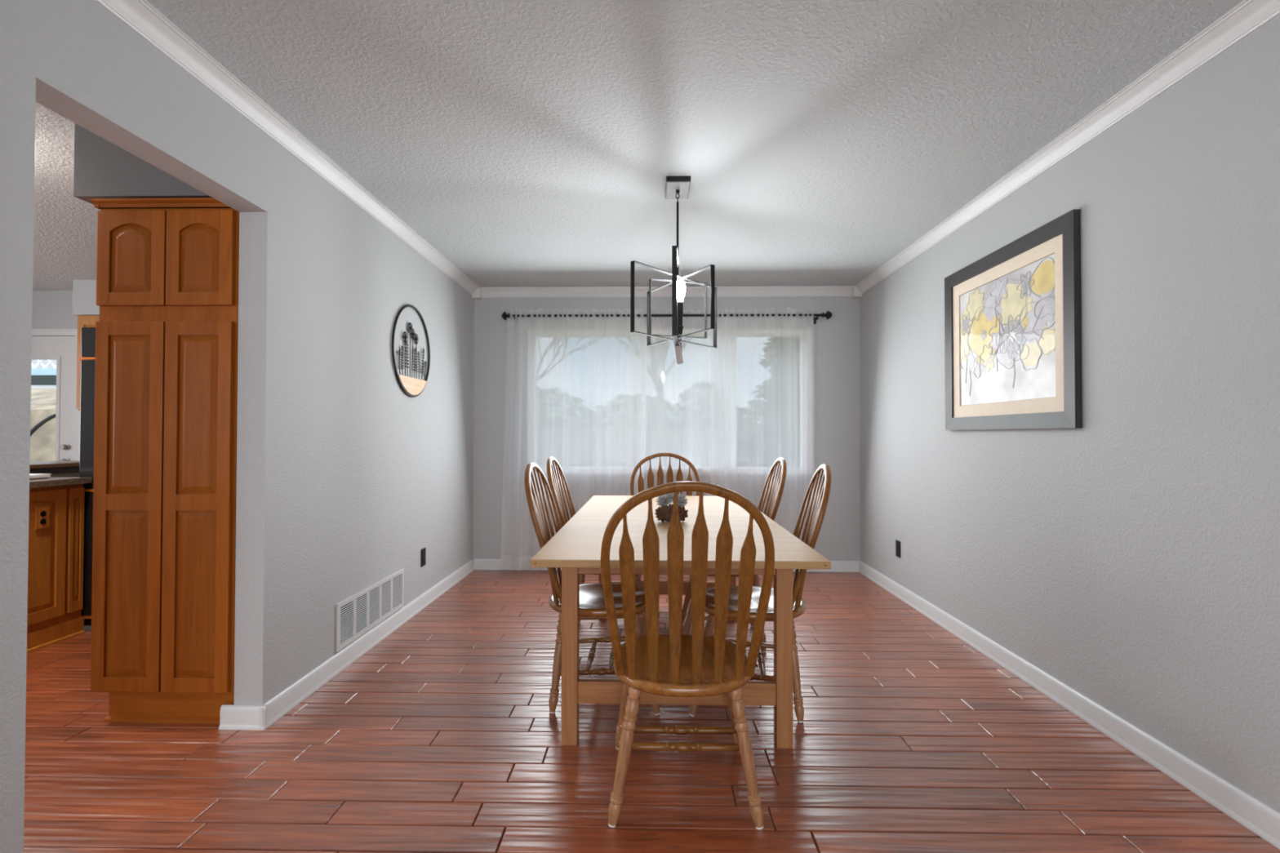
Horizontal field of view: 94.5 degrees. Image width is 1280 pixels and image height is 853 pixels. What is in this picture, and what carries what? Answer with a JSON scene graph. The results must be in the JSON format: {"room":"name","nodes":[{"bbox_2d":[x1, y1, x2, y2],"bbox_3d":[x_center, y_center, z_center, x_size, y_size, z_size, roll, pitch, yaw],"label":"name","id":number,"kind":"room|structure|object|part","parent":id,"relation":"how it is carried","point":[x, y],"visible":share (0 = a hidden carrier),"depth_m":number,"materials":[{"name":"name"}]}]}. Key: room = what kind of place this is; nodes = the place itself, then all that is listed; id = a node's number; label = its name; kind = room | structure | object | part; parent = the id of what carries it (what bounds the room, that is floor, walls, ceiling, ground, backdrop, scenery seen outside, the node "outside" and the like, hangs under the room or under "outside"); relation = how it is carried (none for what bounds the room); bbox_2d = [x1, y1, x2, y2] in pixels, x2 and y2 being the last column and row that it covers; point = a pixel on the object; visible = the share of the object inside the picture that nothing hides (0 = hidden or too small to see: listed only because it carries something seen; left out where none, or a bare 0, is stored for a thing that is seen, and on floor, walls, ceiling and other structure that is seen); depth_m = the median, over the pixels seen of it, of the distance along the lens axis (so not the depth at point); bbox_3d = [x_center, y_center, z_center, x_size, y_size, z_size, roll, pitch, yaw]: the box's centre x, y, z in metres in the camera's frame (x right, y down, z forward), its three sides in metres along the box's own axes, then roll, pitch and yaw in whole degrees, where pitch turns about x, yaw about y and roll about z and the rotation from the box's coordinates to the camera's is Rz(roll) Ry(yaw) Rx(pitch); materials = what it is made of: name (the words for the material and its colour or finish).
{"room":"dining room","nodes":[
{"label":"dining room","id":0,"kind":"room"},
{"bbox_2d":[72,280,99,315],"bbox_3d":[-3.991,-1.062,5.047,1.375,0.288,0.349,0,-1,1],"label":"wall","id":1,"kind":"structure","parent":0,"point":[84,291],"depth_m":4.88,"materials":[{"name":"grey paint"}]},
{"bbox_2d":[73,123,211,204],"bbox_3d":[-1.955,-1.084,2.729,0.689,0.305,0.648,0,-1,1],"label":"wall","id":2,"kind":"structure","parent":0,"point":[103,169],"depth_m":2.41,"materials":[{"name":"grey paint"}]},
{"bbox_2d":[0,0,474,852],"bbox_3d":[-1.587,-0.041,0.976,0.115,2.440,8.689,0,-1,1],"label":"wall","id":3,"kind":"structure","parent":0,"point":[344,477],"depth_m":2.44,"materials":[{"name":"grey paint"}]},
{"bbox_2d":[95,0,479,294],"bbox_3d":[-1.497,-1.229,0.911,0.066,0.066,8.529,0,-1,1],"label":"trim","id":4,"kind":"structure","parent":3,"relation":"attached to","point":[140,15],"depth_m":2.27,"materials":[{"name":"white paint"}]},
{"bbox_2d":[218,559,474,730],"bbox_3d":[-1.548,1.174,3.741,0.181,0.090,2.804,0,-1,1],"label":"baseboard","id":5,"kind":"structure","parent":3,"relation":"attached to","point":[232,717],"depth_m":2.77,"materials":[{"name":"white paint"}]},
{"bbox_2d":[336,568,404,652],"bbox_3d":[-1.482,0.996,3.297,0.010,0.234,0.776,0,-1,1],"label":"air vent","id":6,"kind":"object","parent":3,"relation":"in","point":[362,611],"visible":1,"depth_m":3.22,"materials":[{"name":"white metal"}]},
{"bbox_2d":[391,304,430,397],"bbox_3d":[-1.463,-0.483,3.811,0.023,0.590,0.590,0,-1,1],"label":"round wall decor","id":7,"kind":"object","parent":3,"relation":"attached to","point":[411,387],"visible":1,"depth_m":3.78,"materials":[{"name":"black metal"}]},
{"bbox_2d":[398,349,401,374],"bbox_3d":[-1.467,-0.385,3.618,0.008,0.168,0.056,0,-1,1],"label":"flower","id":8,"kind":"object","parent":7,"relation":"on","point":[399,352],"depth_m":3.61,"materials":[{"name":"black metal"}]},
{"bbox_2d":[400,345,403,374],"bbox_3d":[-1.466,-0.400,3.652,0.008,0.200,0.038,0,-1,1],"label":"flower","id":9,"kind":"object","parent":7,"relation":"on","point":[402,348],"depth_m":3.65,"materials":[{"name":"black metal"}]},
{"bbox_2d":[402,331,408,375],"bbox_3d":[-1.466,-0.447,3.695,0.023,0.294,0.072,0,-1,1],"label":"flower","id":10,"kind":"object","parent":7,"relation":"on","point":[405,337],"depth_m":3.69,"materials":[{"name":"black metal"}]},
{"bbox_2d":[405,341,408,376],"bbox_3d":[-1.465,-0.419,3.723,0.008,0.240,0.063,0,-1,1],"label":"flower","id":11,"kind":"object","parent":7,"relation":"on","point":[406,344],"depth_m":3.72,"materials":[{"name":"black metal"}]},
{"bbox_2d":[408,322,413,377],"bbox_3d":[-1.464,-0.481,3.773,0.020,0.365,0.070,0,-1,1],"label":"flower","id":12,"kind":"object","parent":7,"relation":"on","point":[411,330],"depth_m":3.77,"materials":[{"name":"black metal"}]},
{"bbox_2d":[410,328,415,377],"bbox_3d":[-1.463,-0.465,3.810,0.023,0.334,0.072,0,-1,1],"label":"flower","id":13,"kind":"object","parent":7,"relation":"on","point":[412,334],"depth_m":3.82,"materials":[{"name":"black metal"}]},
{"bbox_2d":[413,347,417,377],"bbox_3d":[-1.463,-0.406,3.847,0.008,0.216,0.064,0,-1,1],"label":"flower","id":14,"kind":"object","parent":7,"relation":"on","point":[415,350],"depth_m":3.85,"materials":[{"name":"black metal"}]},
{"bbox_2d":[413,333,418,378],"bbox_3d":[-1.462,-0.452,3.864,0.023,0.310,0.072,0,-1,1],"label":"flower","id":15,"kind":"object","parent":7,"relation":"on","point":[415,339],"depth_m":3.86,"materials":[{"name":"black metal"}]},
{"bbox_2d":[417,351,420,379],"bbox_3d":[-1.462,-0.397,3.910,0.008,0.200,0.053,0,-1,1],"label":"flower","id":16,"kind":"object","parent":7,"relation":"on","point":[418,353],"depth_m":3.91,"materials":[{"name":"black metal"}]},
{"bbox_2d":[421,348,424,379],"bbox_3d":[-1.460,-0.412,3.980,0.008,0.232,0.051,0,-1,1],"label":"flower","id":17,"kind":"object","parent":7,"relation":"on","point":[423,352],"depth_m":3.98,"materials":[{"name":"black metal"}]},
{"bbox_2d":[422,360,426,380],"bbox_3d":[-1.460,-0.371,4.014,0.008,0.153,0.069,0,-1,1],"label":"flower","id":18,"kind":"object","parent":7,"relation":"on","point":[424,362],"depth_m":4.01,"materials":[{"name":"black metal"}]},
{"bbox_2d":[421,547,426,566],"bbox_3d":[-1.468,0.886,4.014,0.008,0.117,0.072,0,-1,1],"label":"wall outlet","id":19,"kind":"object","parent":3,"relation":"attached to","point":[423,550],"visible":1,"depth_m":4.00,"materials":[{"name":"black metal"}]},
{"bbox_2d":[31,290,860,561],"bbox_3d":[-2.153,0.019,5.251,8.096,2.440,0.160,0,-1,1],"label":"wall","id":20,"kind":"structure","parent":0,"point":[837,432],"depth_m":5.13,"materials":[{"name":"grey paint"}]},
{"bbox_2d":[31,336,75,461],"bbox_3d":[-5.404,0.212,5.235,0.835,2.025,0.090,0,-1,1],"label":"door","id":21,"kind":"structure","parent":20,"relation":"in","point":[61,349],"depth_m":5.24,"materials":[{"name":"white paint"}]},
{"bbox_3d":[-5.392,-0.139,5.241,0.518,0.977,0.008,0,-1,1],"label":"lite frame","id":22,"kind":"part","parent":21,"relation":"part of","materials":[{"name":"white paint"}]},
{"bbox_2d":[31,328,79,460],"bbox_3d":[-5.404,0.186,5.223,0.975,2.097,0.014,0,-1,1],"label":"trim","id":23,"kind":"structure","parent":20,"relation":"attached to","point":[34,331],"depth_m":5.22,"materials":[{"name":"white paint"}]},
{"bbox_2d":[75,315,99,410],"bbox_3d":[-3.997,-0.522,5.038,1.285,0.788,0.349,0,-1,1],"label":"upper cabinet","id":24,"kind":"object","parent":20,"relation":"attached to","point":[82,321],"visible":0.15,"depth_m":4.88,"materials":[{"name":"brown wood"}]},
{"bbox_2d":[471,287,482,299],"bbox_3d":[-1.413,-1.155,5.138,0.072,0.092,0.072,0,-1,1],"label":"trim","id":25,"kind":"structure","parent":20,"relation":"attached to","point":[477,295],"depth_m":5.10,"materials":[{"name":"white paint"}]},
{"bbox_2d":[501,311,831,324],"bbox_3d":[0.223,-0.937,5.079,2.820,0.098,0.122,0,-1,1],"label":"curtain rod","id":26,"kind":"object","parent":20,"relation":"attached to","point":[828,314],"visible":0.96,"depth_m":5.05,"materials":[{"name":"black metal"}]},
{"bbox_2d":[500,308,644,570],"bbox_3d":[-0.572,0.104,5.031,1.215,2.226,0.051,0,-1,1],"label":"sheer curtain","id":27,"kind":"object","parent":26,"relation":"hanging from","point":[575,388],"visible":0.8,"depth_m":5.04,"materials":[{"name":"white fabric"}]},
{"bbox_3d":[0.222,-0.948,5.056,2.710,0.022,0.022,0,-1,1],"label":"rod","id":28,"kind":"part","parent":26,"relation":"part of","materials":[{"name":"black metal"}]},
{"bbox_2d":[644,309,731,495],"bbox_3d":[0.411,0.105,5.063,0.830,2.226,0.054,0,-1,1],"label":"sheer curtain","id":29,"kind":"object","parent":26,"relation":"hanging from","point":[677,397],"visible":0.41,"depth_m":5.08,"materials":[{"name":"white fabric"}]},
{"bbox_2d":[710,307,814,571],"bbox_3d":[1.032,0.106,5.006,0.874,2.226,0.040,0,-1,1],"label":"sheer curtain","id":30,"kind":"object","parent":26,"relation":"hanging from","point":[762,368],"visible":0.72,"depth_m":5.01,"materials":[{"name":"white fabric"}]},
{"bbox_2d":[480,285,853,297],"bbox_3d":[0.222,-1.162,5.110,3.244,0.074,0.066,0,-1,1],"label":"trim","id":31,"kind":"structure","parent":20,"relation":"attached to","point":[821,291],"depth_m":5.11,"materials":[{"name":"white paint"}]},
{"bbox_2d":[474,559,859,572],"bbox_3d":[0.220,1.196,5.099,3.314,0.090,0.021,0,-1,1],"label":"baseboard","id":32,"kind":"structure","parent":20,"relation":"attached to","point":[479,564],"depth_m":5.07,"materials":[{"name":"white paint"}]},
{"bbox_2d":[851,285,862,298],"bbox_3d":[1.858,-1.151,5.076,0.072,0.092,0.072,0,-1,1],"label":"trim","id":33,"kind":"structure","parent":20,"relation":"attached to","point":[856,294],"depth_m":5.04,"materials":[{"name":"white paint"}]},
{"bbox_2d":[32,0,1244,290],"bbox_3d":[-2.173,-1.312,0.955,8.216,0.100,8.789,0,-1,1],"label":"ceiling","id":34,"kind":"structure","parent":0,"point":[528,143],"depth_m":2.35,"materials":[{"name":"grey paint"}]},
{"bbox_2d":[630,176,716,364],"bbox_3d":[0.192,-0.773,3.008,0.388,0.913,0.683,0,-1,8],"label":"chandelier","id":35,"kind":"object","parent":34,"relation":"hanging from","point":[677,188],"visible":1,"depth_m":2.95,"materials":[{"name":"black metal"}]},
{"bbox_3d":[0.191,-0.773,3.008,0.012,0.737,0.012,0,-1,1],"label":"stem","id":36,"kind":"part","parent":35,"relation":"part of","materials":[{"name":"black metal"}]},
{"bbox_3d":[0.192,-1.203,3.019,0.110,0.003,0.208,0,-1,1],"label":"canopy plate","id":37,"kind":"part","parent":35,"relation":"part of","materials":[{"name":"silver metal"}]},
{"bbox_3d":[0.196,-0.365,2.990,0.031,0.096,0.058,0,-1,25],"label":"plate","id":38,"kind":"part","parent":35,"relation":"part of","materials":[{"name":"silver metal"}]},
{"bbox_2d":[676,302,683,334],"bbox_3d":[0.202,-0.545,2.983,0.033,0.160,0.045,0,-1,1],"label":"socket","id":39,"kind":"object","parent":35,"relation":"attached to","point":[679,304],"depth_m":2.97,"materials":[{"name":"black metal"}]},
{"bbox_3d":[0.202,-0.681,2.979,0.052,0.113,0.052,0,-1,1],"label":"light bulb","id":40,"kind":"part","parent":35,"relation":"part of","materials":[{"name":"white glass"}]},
{"bbox_2d":[23,569,1279,852],"bbox_3d":[-2.237,1.207,0.887,8.096,0.060,8.534,0,-1,1],"label":"floor","id":41,"kind":"structure","parent":0,"point":[443,736],"depth_m":2.12,"materials":[{"name":"brown wood"}]},
{"bbox_2d":[26,484,84,653],"bbox_3d":[-3.583,0.762,2.720,0.634,0.878,1.525,0,-1,1],"label":"base cabinet","id":42,"kind":"object","parent":41,"relation":"on","point":[55,552],"visible":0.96,"depth_m":3.31,"materials":[{"name":"brown wood"}]},
{"bbox_2d":[35,506,49,529],"bbox_3d":[-3.256,0.497,3.228,0.008,0.117,0.072,0,-1,1],"label":"outlet","id":43,"kind":"object","parent":42,"relation":"attached to","point":[42,513],"visible":1,"depth_m":3.22,"materials":[{"name":"brown wood"}]},
{"bbox_2d":[40,511,46,516],"bbox_3d":[-3.254,0.476,3.228,0.003,0.031,0.031,0,-1,1],"label":"receptacle","id":44,"kind":"object","parent":43,"relation":"attached to","point":[42,513],"depth_m":3.23,"materials":[{"name":"black plastic"}]},
{"bbox_2d":[40,518,46,524],"bbox_3d":[-3.254,0.518,3.227,0.003,0.031,0.031,0,-1,1],"label":"receptacle","id":45,"kind":"object","parent":43,"relation":"attached to","point":[42,521],"depth_m":3.23,"materials":[{"name":"black plastic"}]},
{"bbox_3d":[-3.273,0.706,3.147,0.019,0.713,0.428,0,-1,1],"label":"door","id":46,"kind":"part","parent":42,"relation":"part of","materials":[{"name":"brown wood"}]},
{"bbox_2d":[29,460,92,488],"bbox_3d":[-3.762,0.282,3.158,1.058,0.094,2.420,0,-1,1],"label":"countertop","id":47,"kind":"structure","parent":42,"relation":"on","point":[61,471],"depth_m":3.83,"materials":[{"name":"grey stone"}]},
{"bbox_2d":[29,473,52,479],"bbox_3d":[-3.540,0.281,3.204,0.300,0.024,0.420,0,-1,1],"label":"tray","id":48,"kind":"object","parent":47,"relation":"on","point":[32,476],"visible":0.48,"depth_m":3.36,"materials":[{"name":"ceramic"}]},
{"bbox_2d":[29,466,79,476],"bbox_3d":[-3.942,0.295,3.162,0.039,0.066,2.420,0,-1,1],"label":"backsplash","id":49,"kind":"structure","parent":47,"relation":"attached to","point":[60,471],"depth_m":3.99,"materials":[{"name":"brown stone"}]},
{"bbox_3d":[-3.268,0.710,3.425,0.019,0.713,0.085,0,-1,1],"label":"door","id":50,"kind":"part","parent":42,"relation":"part of","materials":[{"name":"brown wood"}]},
{"bbox_2d":[79,327,95,625],"bbox_3d":[-2.890,0.318,3.850,0.824,1.800,0.743,0,-1,1],"label":"refrigerator","id":51,"kind":"object","parent":41,"relation":"on","point":[86,400],"visible":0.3,"depth_m":3.49,"materials":[{"name":"black metal"}]},
{"bbox_3d":[-2.896,0.748,3.494,0.822,0.730,0.038,0,-1,1],"label":"drawer","id":52,"kind":"part","parent":51,"relation":"part of","materials":[{"name":"black metal"}]},
{"bbox_3d":[-2.895,-0.011,3.505,0.822,0.760,0.038,0,-1,1],"label":"door","id":53,"kind":"part","parent":51,"relation":"part of","materials":[{"name":"black metal"}]},
{"bbox_3d":[-2.894,-0.499,3.512,0.822,0.175,0.038,0,-1,1],"label":"freezer door","id":54,"kind":"part","parent":51,"relation":"part of","materials":[{"name":"grey metal"}]},
{"bbox_2d":[90,197,239,724],"bbox_3d":[-1.908,0.146,2.659,0.580,2.112,0.612,0,-1,1],"label":"pantry cabinet","id":55,"kind":"object","parent":41,"relation":"on","point":[165,482],"visible":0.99,"depth_m":2.37,"materials":[{"name":"brown wood"}]},
{"bbox_3d":[-2.050,0.318,2.374,0.276,1.478,0.019,0,-1,1],"label":"door","id":56,"kind":"part","parent":55,"relation":"part of","materials":[{"name":"brown wood"}]},
{"bbox_3d":[-2.048,-0.678,2.389,0.276,0.382,0.019,0,-1,1],"label":"door","id":57,"kind":"part","parent":55,"relation":"part of","materials":[{"name":"brown wood"}]},
{"bbox_3d":[-1.907,-0.895,2.674,0.580,0.029,0.612,0,-1,1],"label":"crown","id":58,"kind":"part","parent":55,"relation":"part of","materials":[{"name":"brown wood"}]},
{"bbox_3d":[-1.770,0.318,2.369,0.268,1.478,0.019,0,-1,1],"label":"door","id":59,"kind":"part","parent":55,"relation":"part of","materials":[{"name":"brown wood"}]},
{"bbox_3d":[-1.768,-0.678,2.383,0.268,0.382,0.019,0,-1,1],"label":"door","id":60,"kind":"part","parent":55,"relation":"part of","materials":[{"name":"brown wood"}]},
{"bbox_2d":[524,462,659,715],"bbox_3d":[-0.212,0.687,2.710,0.601,1.042,0.500,0,-1,1],"label":"dining chair","id":61,"kind":"object","parent":41,"relation":"on","point":[592,602],"visible":0.57,"depth_m":2.60,"materials":[{"name":"brown wood"}]},
{"bbox_3d":[-0.348,0.999,2.526,0.043,0.400,0.106,0,-1,29],"label":"leg","id":62,"kind":"part","parent":61,"relation":"part of","materials":[{"name":"brown wood"}]},
{"bbox_3d":[-0.182,0.785,2.708,0.460,0.040,0.456,0,-1,1],"label":"seat","id":63,"kind":"part","parent":61,"relation":"part of","materials":[{"name":"brown wood"}]},
{"bbox_3d":[0.025,1.005,2.894,0.146,0.402,0.043,1,-1,-29],"label":"leg","id":64,"kind":"part","parent":61,"relation":"part of","materials":[{"name":"brown wood"}]},
{"bbox_3d":[0.018,1.000,2.508,0.146,0.402,0.043,0,-1,31],"label":"leg","id":65,"kind":"part","parent":61,"relation":"part of","materials":[{"name":"brown wood"}]},
{"bbox_2d":[546,456,645,634],"bbox_3d":[-0.234,0.698,3.465,0.601,1.042,0.500,0,-1,1],"label":"dining chair","id":66,"kind":"object","parent":41,"relation":"on","point":[557,486],"visible":0.3,"depth_m":3.49,"materials":[{"name":"brown wood"}]},
{"bbox_3d":[-0.364,1.015,3.645,0.069,0.400,0.098,0,-1,1],"label":"leg","id":67,"kind":"part","parent":66,"relation":"part of","materials":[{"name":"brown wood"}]},
{"bbox_3d":[0.003,1.016,3.650,0.146,0.402,0.043,1,-1,-29],"label":"leg","id":68,"kind":"part","parent":66,"relation":"part of","materials":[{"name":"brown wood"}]},
{"bbox_2d":[630,452,699,581],"bbox_3d":[0.176,0.707,4.022,0.500,1.042,0.601,0,-1,1],"label":"dining chair","id":69,"kind":"object","parent":41,"relation":"on","point":[679,477],"visible":0.2,"depth_m":4.27,"materials":[{"name":"brown wood"}]},
{"bbox_2d":[529,495,831,748],"bbox_3d":[0.155,0.836,3.016,1.000,0.750,2.107,0,-1,1],"label":"dining table","id":70,"kind":"object","parent":41,"relation":"on","point":[575,548],"visible":0.68,"depth_m":2.23,"materials":[{"name":"brown wood"}]},
{"bbox_3d":[-0.266,0.838,2.260,0.060,0.724,0.060,0,-1,1],"label":"leg","id":71,"kind":"part","parent":70,"relation":"part of","materials":[{"name":"brown wood"}]},
{"bbox_3d":[-0.231,0.860,3.790,0.060,0.724,0.060,0,-1,1],"label":"leg","id":72,"kind":"part","parent":70,"relation":"part of","materials":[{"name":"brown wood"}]},
{"bbox_2d":[654,492,688,522],"bbox_3d":[0.153,0.389,2.875,0.161,0.149,0.135,0,-1,1],"label":"centerpiece","id":73,"kind":"object","parent":70,"relation":"on","point":[664,513],"visible":0.78,"depth_m":2.85},
{"bbox_3d":[0.576,0.861,3.771,0.060,0.724,0.060,0,-1,1],"label":"leg","id":74,"kind":"part","parent":70,"relation":"part of","materials":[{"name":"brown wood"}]},
{"bbox_3d":[0.542,0.839,2.242,0.060,0.724,0.060,0,-1,1],"label":"leg","id":75,"kind":"part","parent":70,"relation":"part of","materials":[{"name":"brown wood"}]},
{"bbox_2d":[600,480,774,829],"bbox_3d":[0.140,0.676,1.924,0.500,1.042,0.601,0,-1,1],"label":"dining chair","id":76,"kind":"object","parent":41,"relation":"on","point":[674,664],"visible":1,"depth_m":1.74,"materials":[{"name":"brown wood"}]},
{"bbox_3d":[-0.050,0.994,2.157,0.043,0.402,0.146,1,-1,-29],"label":"leg","id":77,"kind":"part","parent":76,"relation":"part of","materials":[{"name":"brown wood"}]},
{"bbox_3d":[-0.045,0.989,1.790,0.106,0.400,0.043,0,-1,-27],"label":"leg","id":78,"kind":"part","parent":76,"relation":"part of","materials":[{"name":"brown wood"}]},
{"bbox_3d":[0.140,0.775,1.952,0.456,0.040,0.460,0,-1,1],"label":"seat","id":79,"kind":"part","parent":76,"relation":"part of","materials":[{"name":"brown wood"}]},
{"bbox_3d":[0.337,0.995,2.150,0.043,0.402,0.146,0,-1,31],"label":"leg","id":80,"kind":"part","parent":76,"relation":"part of","materials":[{"name":"brown wood"}]},
{"bbox_3d":[0.319,0.990,1.783,0.106,0.400,0.043,0,-1,29],"label":"leg","id":81,"kind":"part","parent":76,"relation":"part of","materials":[{"name":"brown wood"}]},
{"bbox_2d":[681,457,786,652],"bbox_3d":[0.527,0.698,3.418,0.601,1.042,0.500,0,-1,3],"label":"dining chair","id":82,"kind":"object","parent":41,"relation":"on","point":[775,490],"visible":0.27,"depth_m":3.36,"materials":[{"name":"brown wood"}]},
{"bbox_3d":[0.303,1.016,3.619,0.146,0.402,0.043,0,-1,33],"label":"leg","id":83,"kind":"part","parent":82,"relation":"part of","materials":[{"name":"brown wood"}]},
{"bbox_3d":[0.282,1.010,3.233,0.146,0.402,0.043,0,-1,-27],"label":"leg","id":84,"kind":"part","parent":82,"relation":"part of","materials":[{"name":"brown wood"}]},
{"bbox_3d":[0.497,0.797,3.418,0.460,0.040,0.456,0,-1,3],"label":"seat","id":85,"kind":"part","parent":82,"relation":"part of","materials":[{"name":"brown wood"}]},
{"bbox_3d":[0.649,1.011,3.224,0.043,0.400,0.106,0,-1,-25],"label":"leg","id":86,"kind":"part","parent":82,"relation":"part of","materials":[{"name":"brown wood"}]},
{"bbox_2d":[688,463,831,723],"bbox_3d":[0.534,0.688,2.653,0.601,1.042,0.500,0,-1,8],"label":"dining chair","id":87,"kind":"object","parent":41,"relation":"on","point":[820,496],"visible":0.5,"depth_m":2.52,"materials":[{"name":"brown wood"}]},
{"bbox_3d":[0.274,1.000,2.490,0.146,0.402,0.043,0,-1,-22],"label":"leg","id":88,"kind":"part","parent":87,"relation":"part of","materials":[{"name":"brown wood"}]},
{"bbox_3d":[0.329,1.005,2.873,0.146,0.402,0.043,-1,-1,38],"label":"leg","id":89,"kind":"part","parent":87,"relation":"part of","materials":[{"name":"brown wood"}]},
{"bbox_3d":[0.504,0.786,2.656,0.460,0.040,0.456,0,-1,8],"label":"seat","id":90,"kind":"part","parent":87,"relation":"part of","materials":[{"name":"brown wood"}]},
{"bbox_3d":[0.639,1.000,2.450,0.043,0.400,0.106,0,-1,-20],"label":"leg","id":91,"kind":"part","parent":87,"relation":"part of","materials":[{"name":"brown wood"}]},
{"bbox_2d":[859,13,1279,813],"bbox_3d":[1.874,-0.037,0.910,0.120,2.440,8.689,0,-1,1],"label":"wall","id":92,"kind":"structure","parent":0,"point":[1130,556],"depth_m":2.18,"materials":[{"name":"grey paint"}]},
{"bbox_2d":[895,539,900,557],"bbox_3d":[1.872,0.888,4.297,0.008,0.117,0.072,0,-1,1],"label":"wall outlet","id":93,"kind":"object","parent":92,"relation":"attached to","point":[897,542],"visible":1,"depth_m":4.29,"materials":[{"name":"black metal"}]},
{"bbox_2d":[944,208,1082,430],"bbox_3d":[1.839,-0.444,3.017,0.029,0.916,1.090,0,-1,1],"label":"framed picture","id":94,"kind":"object","parent":92,"relation":"attached to","point":[1018,333],"visible":1,"depth_m":2.87,"materials":[{"name":"multicoloured paper"}]},
{"bbox_2d":[960,253,1055,405],"bbox_3d":[1.847,-0.444,3.017,0.005,0.636,0.810,0,-1,1],"label":"print","id":95,"kind":"object","parent":94,"relation":"attached to","point":[1007,323],"depth_m":2.94},
{"bbox_2d":[854,0,1279,293],"bbox_3d":[1.781,-1.225,0.849,0.066,0.066,8.529,0,-1,1],"label":"trim","id":96,"kind":"structure","parent":92,"relation":"attached to","point":[1247,16],"depth_m":2.27,"materials":[{"name":"white paint"}]},
{"bbox_2d":[858,560,1279,849],"bbox_3d":[1.800,1.137,0.814,0.021,0.090,8.529,0,-1,1],"label":"baseboard","id":97,"kind":"structure","parent":92,"relation":"attached to","point":[1245,809],"depth_m":2.25,"materials":[{"name":"white paint"}]},
{"label":"outside","id":98,"kind":"structure","parent":0,"visible":0},
{"bbox_3d":[0.619,2.061,32.682,60.000,0.150,54.571,0,-1,1],"label":"ground","id":99,"kind":"structure","parent":98,"visible":0},
{"bbox_2d":[30,413,55,436],"bbox_3d":[-7.044,0.701,7.026,1.185,1.825,0.917,-1,-1,38],"label":"stand","id":100,"kind":"object","parent":99,"relation":"on","point":[42,422],"visible":0.1,"depth_m":7.02,"materials":[{"name":"black metal"}]},
{"bbox_2d":[30,388,56,462],"bbox_3d":[-11.506,0.362,12.967,8.500,2.650,3.500,0,-1,1],"label":"bank","id":101,"kind":"object","parent":99,"relation":"on","point":[43,401],"visible":0.02,"depth_m":12.48,"materials":[{"name":"beige"}]},
{"bbox_2d":[31,360,56,385],"bbox_3d":[-6.981,0.283,7.686,4.950,2.670,0.110,0,-1,1],"label":"patio cover","id":102,"kind":"object","parent":99,"relation":"on","point":[39,376],"visible":0.02,"depth_m":7.68,"materials":[{"name":"white paint"}]}
]}

